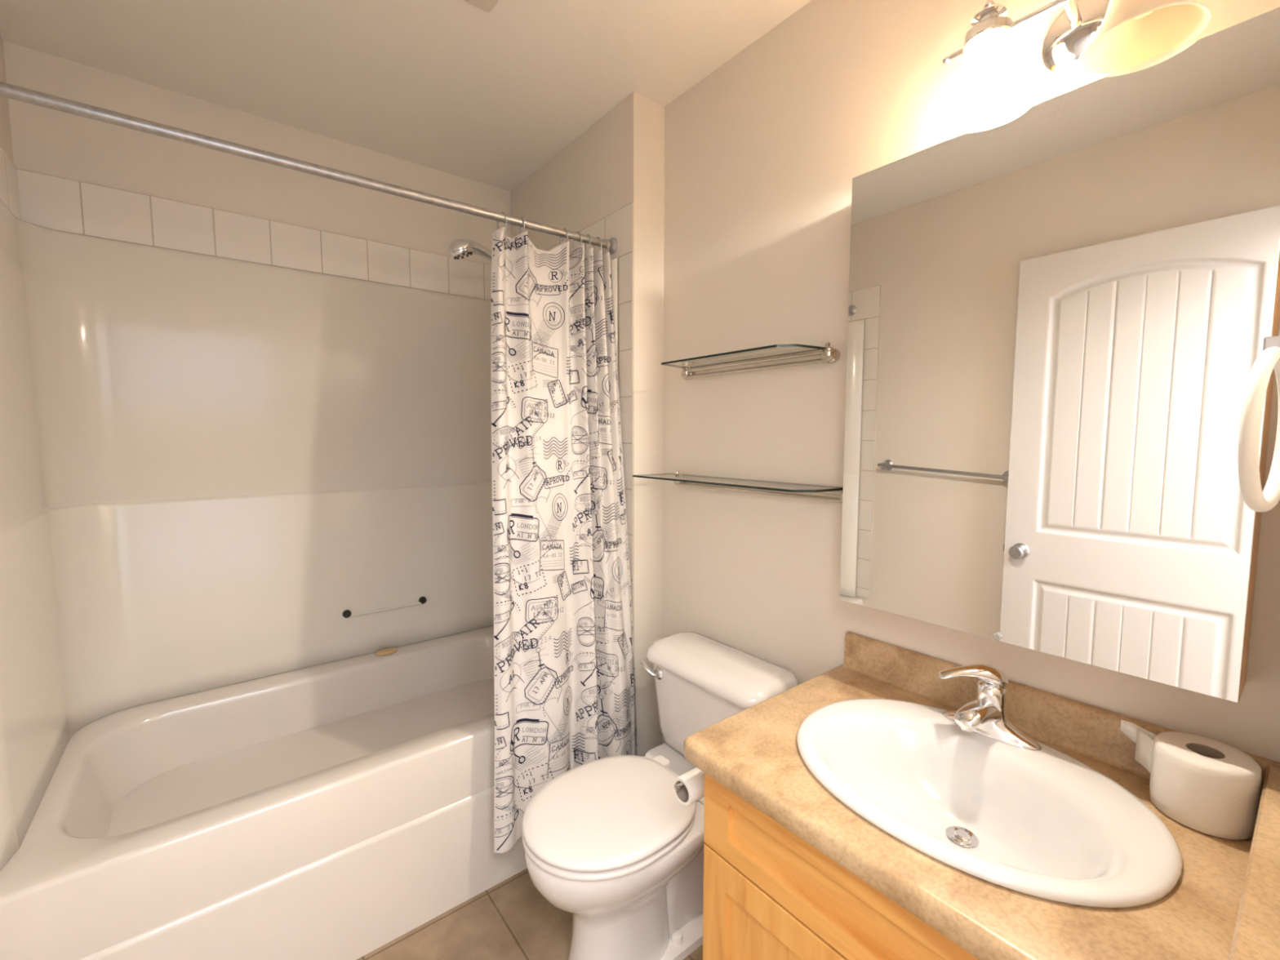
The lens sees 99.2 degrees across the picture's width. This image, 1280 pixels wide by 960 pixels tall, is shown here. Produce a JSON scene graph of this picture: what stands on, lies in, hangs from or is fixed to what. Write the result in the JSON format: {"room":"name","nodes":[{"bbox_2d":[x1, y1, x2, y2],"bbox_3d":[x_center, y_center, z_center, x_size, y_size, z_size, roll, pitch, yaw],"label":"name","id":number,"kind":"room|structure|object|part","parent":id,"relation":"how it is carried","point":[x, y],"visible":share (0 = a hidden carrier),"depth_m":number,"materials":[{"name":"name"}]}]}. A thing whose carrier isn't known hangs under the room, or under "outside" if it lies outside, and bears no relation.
{"room":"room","nodes":[
{"label":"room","id":0,"kind":"room"},
{"bbox_2d":[0,35,13,163],"bbox_3d":[-1.078,0.074,0.657,0.100,2.440,2.553,-4,6,-38],"label":"wall","id":1,"kind":"structure","parent":0,"point":[6,143],"depth_m":1.49,"materials":[{"name":"beige paint"}]},
{"bbox_2d":[0,145,21,219],"bbox_3d":[-1.484,-0.054,1.249,0.006,1.600,0.904,-4,6,-38],"label":"trim","id":2,"kind":"structure","parent":1,"relation":"attached to","point":[9,187],"depth_m":1.47,"materials":[{"name":"tile"}]},
{"bbox_2d":[3,40,511,264],"bbox_3d":[-1.154,-0.047,2.154,1.640,2.440,0.100,-4,6,-38],"label":"wall","id":3,"kind":"structure","parent":0,"point":[45,140],"depth_m":1.82,"materials":[{"name":"beige paint"}]},
{"bbox_2d":[17,168,491,300],"bbox_3d":[-1.172,-0.840,2.007,1.498,0.156,0.006,-4,6,-38],"label":"wall tiles","id":4,"kind":"structure","parent":3,"relation":"attached to","point":[46,201],"depth_m":1.84,"materials":[{"name":"tile"}]},
{"bbox_2d":[0,81,617,254],"bbox_3d":[-0.694,-0.764,1.405,1.500,0.064,0.054,-3,6,-36],"label":"shower rod","id":5,"kind":"object","parent":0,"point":[6,90],"visible":0.88,"depth_m":1.26,"materials":[{"name":"metal"}]},
{"bbox_2d":[497,211,506,231],"bbox_3d":[-0.409,-0.763,1.616,0.042,0.064,0.004,3,6,34],"label":"curtain ring","id":6,"kind":"object","parent":5,"relation":"hanging from","point":[501,211],"visible":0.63,"depth_m":1.61,"materials":[{"name":"white metal"}]},
{"bbox_2d":[490,226,636,853],"bbox_3d":[-0.254,0.148,1.690,0.527,1.789,0.238,-4,6,-38],"label":"shower curtain","id":7,"kind":"object","parent":6,"relation":"hanging from","point":[565,686],"visible":0.91,"depth_m":1.69,"materials":[{"name":"white fabric"}]},
{"bbox_2d":[520,217,524,233],"bbox_3d":[-0.357,-0.765,1.655,0.005,0.064,0.042,-2,5,-26],"label":"curtain ring","id":8,"kind":"object","parent":5,"relation":"hanging from","point":[522,217],"visible":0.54,"depth_m":1.64,"materials":[{"name":"white metal"}]},
{"bbox_2d":[560,227,568,244],"bbox_3d":[-0.243,-0.771,1.739,0.005,0.064,0.042,-4,6,-44],"label":"curtain ring","id":9,"kind":"object","parent":5,"relation":"hanging from","point":[563,228],"visible":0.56,"depth_m":1.73,"materials":[{"name":"white metal"}]},
{"bbox_2d":[572,231,582,248],"bbox_3d":[-0.204,-0.773,1.768,0.042,0.064,0.004,4,6,37],"label":"curtain ring","id":10,"kind":"object","parent":5,"relation":"hanging from","point":[575,232],"visible":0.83,"depth_m":1.76,"materials":[{"name":"white metal"}]},
{"bbox_2d":[584,234,591,249],"bbox_3d":[-0.172,-0.775,1.792,0.005,0.064,0.042,-3,5,-29],"label":"curtain ring","id":11,"kind":"object","parent":5,"relation":"hanging from","point":[587,234],"visible":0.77,"depth_m":1.78,"materials":[{"name":"white metal"}]},
{"bbox_2d":[592,236,601,253],"bbox_3d":[-0.142,-0.776,1.814,0.042,0.064,0.005,4,6,40],"label":"curtain ring","id":12,"kind":"object","parent":5,"relation":"hanging from","point":[597,237],"visible":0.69,"depth_m":1.80,"materials":[{"name":"white metal"}]},
{"bbox_2d":[602,239,608,254],"bbox_3d":[-0.116,-0.778,1.833,0.005,0.064,0.042,-3,5,-33],"label":"curtain ring","id":13,"kind":"object","parent":5,"relation":"hanging from","point":[605,239],"visible":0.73,"depth_m":1.82,"materials":[{"name":"white metal"}]},
{"bbox_2d":[0,0,811,191],"bbox_3d":[-0.395,-1.215,1.093,1.840,0.060,2.553,-4,6,-38],"label":"ceiling","id":14,"kind":"structure","parent":0,"point":[460,88],"depth_m":1.56,"materials":[{"name":"white paint"}]},
{"bbox_2d":[464,0,497,12],"bbox_3d":[-0.407,-1.185,1.224,0.254,0.020,0.254,-4,6,-38],"label":"ceiling vent","id":15,"kind":"object","parent":14,"relation":"in","point":[487,6],"visible":1,"depth_m":1.36,"materials":[{"name":"beige"}]},
{"bbox_2d":[356,868,702,959],"bbox_3d":[-0.395,1.277,1.294,1.840,0.060,2.553,-4,6,-38],"label":"floor","id":16,"kind":"structure","parent":0,"point":[511,919],"depth_m":1.48,"materials":[{"name":"tile"}]},
{"bbox_2d":[0,626,527,959],"bbox_3d":[-0.901,0.962,1.808,1.506,0.485,0.876,-4,6,-38],"label":"bathtub","id":17,"kind":"object","parent":16,"relation":"on","point":[335,810],"visible":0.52,"depth_m":1.45,"materials":[{"name":"white"}]},
{"bbox_2d":[0,199,618,871],"bbox_3d":[-0.916,-0.011,1.748,1.502,1.460,0.827,-4,6,-38],"label":"tub surround","id":18,"kind":"object","parent":17,"relation":"on","point":[207,462],"visible":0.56,"depth_m":1.82,"materials":[{"name":"beige plastic"}]},
{"bbox_2d":[342,596,426,617],"bbox_3d":[-1.016,0.511,2.185,0.315,0.031,0.023,-4,6,-38],"label":"grab bar","id":19,"kind":"object","parent":18,"relation":"attached to","point":[347,613],"visible":1,"depth_m":2.17,"materials":[{"name":"silver"}]},
{"bbox_2d":[342,609,351,617],"bbox_3d":[-1.130,0.517,2.100,0.031,0.031,0.016,-4,6,-38],"label":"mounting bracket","id":20,"kind":"object","parent":19,"relation":"attached to","point":[347,613],"depth_m":2.10,"materials":[{"name":"black metal"}]},
{"bbox_2d":[418,596,426,604],"bbox_3d":[-0.907,0.503,2.276,0.031,0.031,0.016,-4,6,-38],"label":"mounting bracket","id":21,"kind":"object","parent":19,"relation":"attached to","point":[422,600],"depth_m":2.27,"materials":[{"name":"black metal"}]},
{"bbox_2d":[375,647,397,655],"bbox_3d":[-1.008,0.682,2.164,0.081,0.015,0.050,-4,6,-38],"label":"soap bar","id":22,"kind":"object","parent":17,"relation":"on","point":[385,651],"visible":1,"depth_m":2.15,"materials":[{"name":"brown"}]},
{"bbox_2d":[521,631,798,959],"bbox_3d":[0.033,0.877,1.461,0.721,0.710,0.460,-4,6,-38],"label":"toilet","id":23,"kind":"object","parent":16,"relation":"on","point":[609,842],"visible":0.76,"depth_m":1.36,"materials":[{"name":"white ceramic"}]},
{"bbox_3d":[-0.079,0.843,1.370,0.436,0.016,0.368,-4,6,-38],"label":"seat","id":24,"kind":"part","parent":23,"relation":"part of","materials":[{"name":"white plastic"}]},
{"bbox_3d":[-0.078,0.822,1.369,0.439,0.029,0.370,-4,6,-38],"label":"lid","id":25,"kind":"part","parent":23,"relation":"part of","materials":[{"name":"white plastic"}]},
{"bbox_3d":[-0.017,1.042,1.435,0.590,0.386,0.362,-4,6,-38],"label":"bowl","id":26,"kind":"part","parent":23,"relation":"part of","materials":[{"name":"white ceramic"}]},
{"bbox_3d":[0.035,0.576,1.648,0.077,0.054,0.037,1,5,9],"label":"flush lever","id":27,"kind":"part","parent":23,"relation":"part of","materials":[{"name":"silver metal"}]},
{"bbox_3d":[0.227,0.694,1.600,0.192,0.258,0.424,-4,6,-38],"label":"tank","id":28,"kind":"part","parent":23,"relation":"part of","materials":[{"name":"white ceramic"}]},
{"bbox_3d":[0.224,0.538,1.585,0.218,0.054,0.460,-4,6,-38],"label":"tank lid","id":29,"kind":"part","parent":23,"relation":"part of","materials":[{"name":"white ceramic"}]},
{"bbox_2d":[702,773,979,959],"bbox_3d":[0.544,0.907,0.963,0.532,0.730,0.711,-4,6,-38],"label":"vanity cabinet","id":30,"kind":"object","parent":16,"relation":"on","point":[769,894],"visible":0.4,"depth_m":0.91,"materials":[{"name":"brown wood"}]},
{"bbox_2d":[674,782,684,791],"bbox_3d":[0.155,0.618,1.129,0.171,0.040,0.066,-4,6,-38],"label":"toilet roll holder","id":31,"kind":"object","parent":30,"relation":"attached to","point":[677,786],"visible":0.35,"depth_m":1.10,"materials":[{"name":"grey"}]},
{"bbox_2d":[673,767,704,805],"bbox_3d":[0.127,0.632,1.141,0.105,0.054,0.054,-4,6,-38],"label":"toilet paper roll","id":32,"kind":"object","parent":31,"relation":"hanging from","point":[693,780],"visible":0.53,"depth_m":1.11,"materials":[{"name":"white paper"}]},
{"bbox_3d":[0.236,0.944,0.942,0.019,0.461,0.342,-4,6,-38],"label":"door","id":33,"kind":"part","parent":30,"relation":"part of","materials":[{"name":"brown wood"}]},
{"bbox_2d":[683,631,1279,959],"bbox_3d":[0.526,0.479,0.927,0.566,0.125,0.742,-4,6,-38],"label":"countertop","id":34,"kind":"structure","parent":30,"relation":"on","point":[1224,904],"depth_m":0.77,"materials":[{"name":"laminate"}]},
{"bbox_2d":[796,697,1182,907],"bbox_3d":[0.536,0.563,0.927,0.442,0.150,0.542,-4,6,-38],"label":"sink","id":35,"kind":"object","parent":34,"relation":"in","point":[1046,824],"visible":0.9,"depth_m":0.93,"materials":[{"name":"white ceramic"}]},
{"bbox_2d":[937,663,1042,751],"bbox_3d":[0.643,0.418,1.017,0.125,0.130,0.168,-4,6,-38],"label":"faucet","id":36,"kind":"object","parent":34,"relation":"on","point":[985,715],"visible":1,"depth_m":1.01,"materials":[{"name":"silver metal"}]},
{"bbox_3d":[0.635,0.372,1.040,0.118,0.042,0.049,1,5,10],"label":"lever","id":37,"kind":"part","parent":36,"relation":"part of","materials":[{"name":"silver metal"}]},
{"bbox_3d":[0.628,0.441,1.016,0.095,0.052,0.050,-3,5,-30],"label":"spout","id":38,"kind":"part","parent":36,"relation":"part of","materials":[{"name":"silver metal"}]},
{"bbox_2d":[1120,720,1261,839],"bbox_3d":[0.841,0.459,0.837,0.147,0.104,0.114,3,6,35],"label":"toilet paper roll","id":39,"kind":"object","parent":34,"relation":"on","point":[1206,785],"visible":0.99,"depth_m":0.80,"materials":[{"name":"white paper"}]},
{"bbox_2d":[510,91,664,756],"bbox_3d":[-0.250,-0.052,2.226,0.130,2.440,0.906,-4,6,-38],"label":"wall","id":40,"kind":"structure","parent":0,"point":[618,161],"depth_m":1.87,"materials":[{"name":"beige paint"}]},
{"bbox_2d":[447,239,491,262],"bbox_3d":[-0.492,-0.808,2.011,0.431,0.111,0.094,-4,6,-38],"label":"shower head","id":41,"kind":"object","parent":40,"relation":"attached to","point":[459,248],"visible":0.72,"depth_m":1.89,"materials":[{"name":"silver metal"}]},
{"bbox_3d":[-0.539,-0.801,1.974,0.166,0.103,0.047,-4,6,-38],"label":"handle","id":42,"kind":"part","parent":41,"relation":"part of","materials":[{"name":"silver metal"}]},
{"bbox_2d":[544,201,634,646],"bbox_3d":[-0.303,-0.129,2.177,0.006,1.600,0.904,-4,6,-38],"label":"trim","id":43,"kind":"structure","parent":40,"relation":"attached to","point":[619,224],"depth_m":1.83,"materials":[{"name":"tile"}]},
{"bbox_2d":[662,0,1279,762],"bbox_3d":[0.258,-0.015,1.769,0.100,2.440,2.455,-4,6,-38],"label":"wall","id":44,"kind":"structure","parent":0,"point":[763,154],"depth_m":1.45,"materials":[{"name":"beige paint"}]},
{"bbox_2d":[632,471,843,502],"bbox_3d":[0.258,0.017,1.551,0.171,0.050,0.694,-4,6,-38],"label":"glass shelf","id":45,"kind":"object","parent":44,"relation":"attached to","point":[678,479],"visible":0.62,"depth_m":1.48,"materials":[{"name":"clear glass"}]},
{"bbox_3d":[0.245,0.004,1.558,0.160,0.006,0.665,-4,6,-38],"label":"glass plate","id":46,"kind":"part","parent":45,"relation":"part of","materials":[{"name":"grey"}]},
{"bbox_3d":[0.319,0.032,1.575,0.012,0.012,0.619,-4,6,-38],"label":"rail","id":47,"kind":"part","parent":45,"relation":"part of","materials":[{"name":"silver metal"}]},
{"bbox_3d":[0.314,0.013,1.570,0.012,0.012,0.619,-4,6,-38],"label":"rail","id":48,"kind":"part","parent":45,"relation":"part of","materials":[{"name":"silver metal"}]},
{"bbox_2d":[661,342,839,380],"bbox_3d":[0.267,-0.330,1.523,0.157,0.050,0.557,-4,6,-38],"label":"glass shelf","id":49,"kind":"object","parent":44,"relation":"attached to","point":[829,354],"visible":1,"depth_m":1.48,"materials":[{"name":"clear glass"}]},
{"bbox_3d":[0.258,-0.342,1.524,0.146,0.006,0.510,-4,6,-38],"label":"glass plate","id":50,"kind":"part","parent":49,"relation":"part of","materials":[{"name":"grey"}]},
{"bbox_3d":[0.306,-0.335,1.553,0.012,0.012,0.521,-4,6,-38],"label":"rail","id":51,"kind":"part","parent":49,"relation":"part of","materials":[{"name":"silver metal"}]},
{"bbox_3d":[0.310,-0.316,1.558,0.012,0.012,0.521,-4,6,-38],"label":"rail","id":52,"kind":"part","parent":49,"relation":"part of","materials":[{"name":"silver metal"}]},
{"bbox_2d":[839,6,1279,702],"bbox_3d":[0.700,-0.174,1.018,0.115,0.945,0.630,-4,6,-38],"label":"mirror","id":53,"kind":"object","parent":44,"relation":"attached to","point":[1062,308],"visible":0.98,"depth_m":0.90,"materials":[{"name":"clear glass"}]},
{"bbox_2d":[842,631,1279,809],"bbox_3d":[0.741,0.448,1.085,0.028,0.088,0.725,-4,6,-38],"label":"backsplash","id":54,"kind":"structure","parent":44,"relation":"attached to","point":[1092,731],"depth_m":1.06,"materials":[{"name":"laminate"}]},
{"bbox_2d":[937,0,1212,130],"bbox_3d":[0.706,-0.756,0.903,0.188,0.181,0.397,-4,6,-38],"label":"vanity light","id":55,"kind":"object","parent":44,"relation":"attached to","point":[1096,37],"visible":0.97,"depth_m":0.94,"materials":[{"name":"white glass"}]},
{"bbox_3d":[0.622,-0.734,0.978,0.147,0.125,0.147,-4,6,-38],"label":"lamp shade","id":56,"kind":"part","parent":55,"relation":"part of","materials":[{"name":"white glass"}]},
{"bbox_3d":[0.734,-0.793,0.923,0.063,0.033,0.016,-4,6,-38],"label":"stem","id":57,"kind":"part","parent":55,"relation":"part of","materials":[{"name":"silver metal"}]},
{"bbox_3d":[0.753,-0.738,0.812,0.044,0.085,0.044,-4,6,-38],"label":"bulb","id":58,"kind":"part","parent":55,"relation":"part of","materials":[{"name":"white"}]},
{"bbox_3d":[0.753,-0.720,0.813,0.147,0.125,0.147,-4,6,-38],"label":"lamp shade","id":59,"kind":"part","parent":55,"relation":"part of","materials":[{"name":"white glass"}]},
{"bbox_3d":[0.408,0.107,0.259,1.740,2.440,0.110,-4,6,-38],"label":"wall","id":60,"kind":"structure","parent":0,"visible":0},
{"bbox_2d":[1237,335,1279,512],"bbox_3d":[0.793,-0.071,0.659,0.197,0.227,0.064,-3,6,-33],"label":"towel ring","id":61,"kind":"object","parent":60,"relation":"attached to","point":[1250,423],"visible":1,"depth_m":0.64,"materials":[{"name":"white"}]}
]}

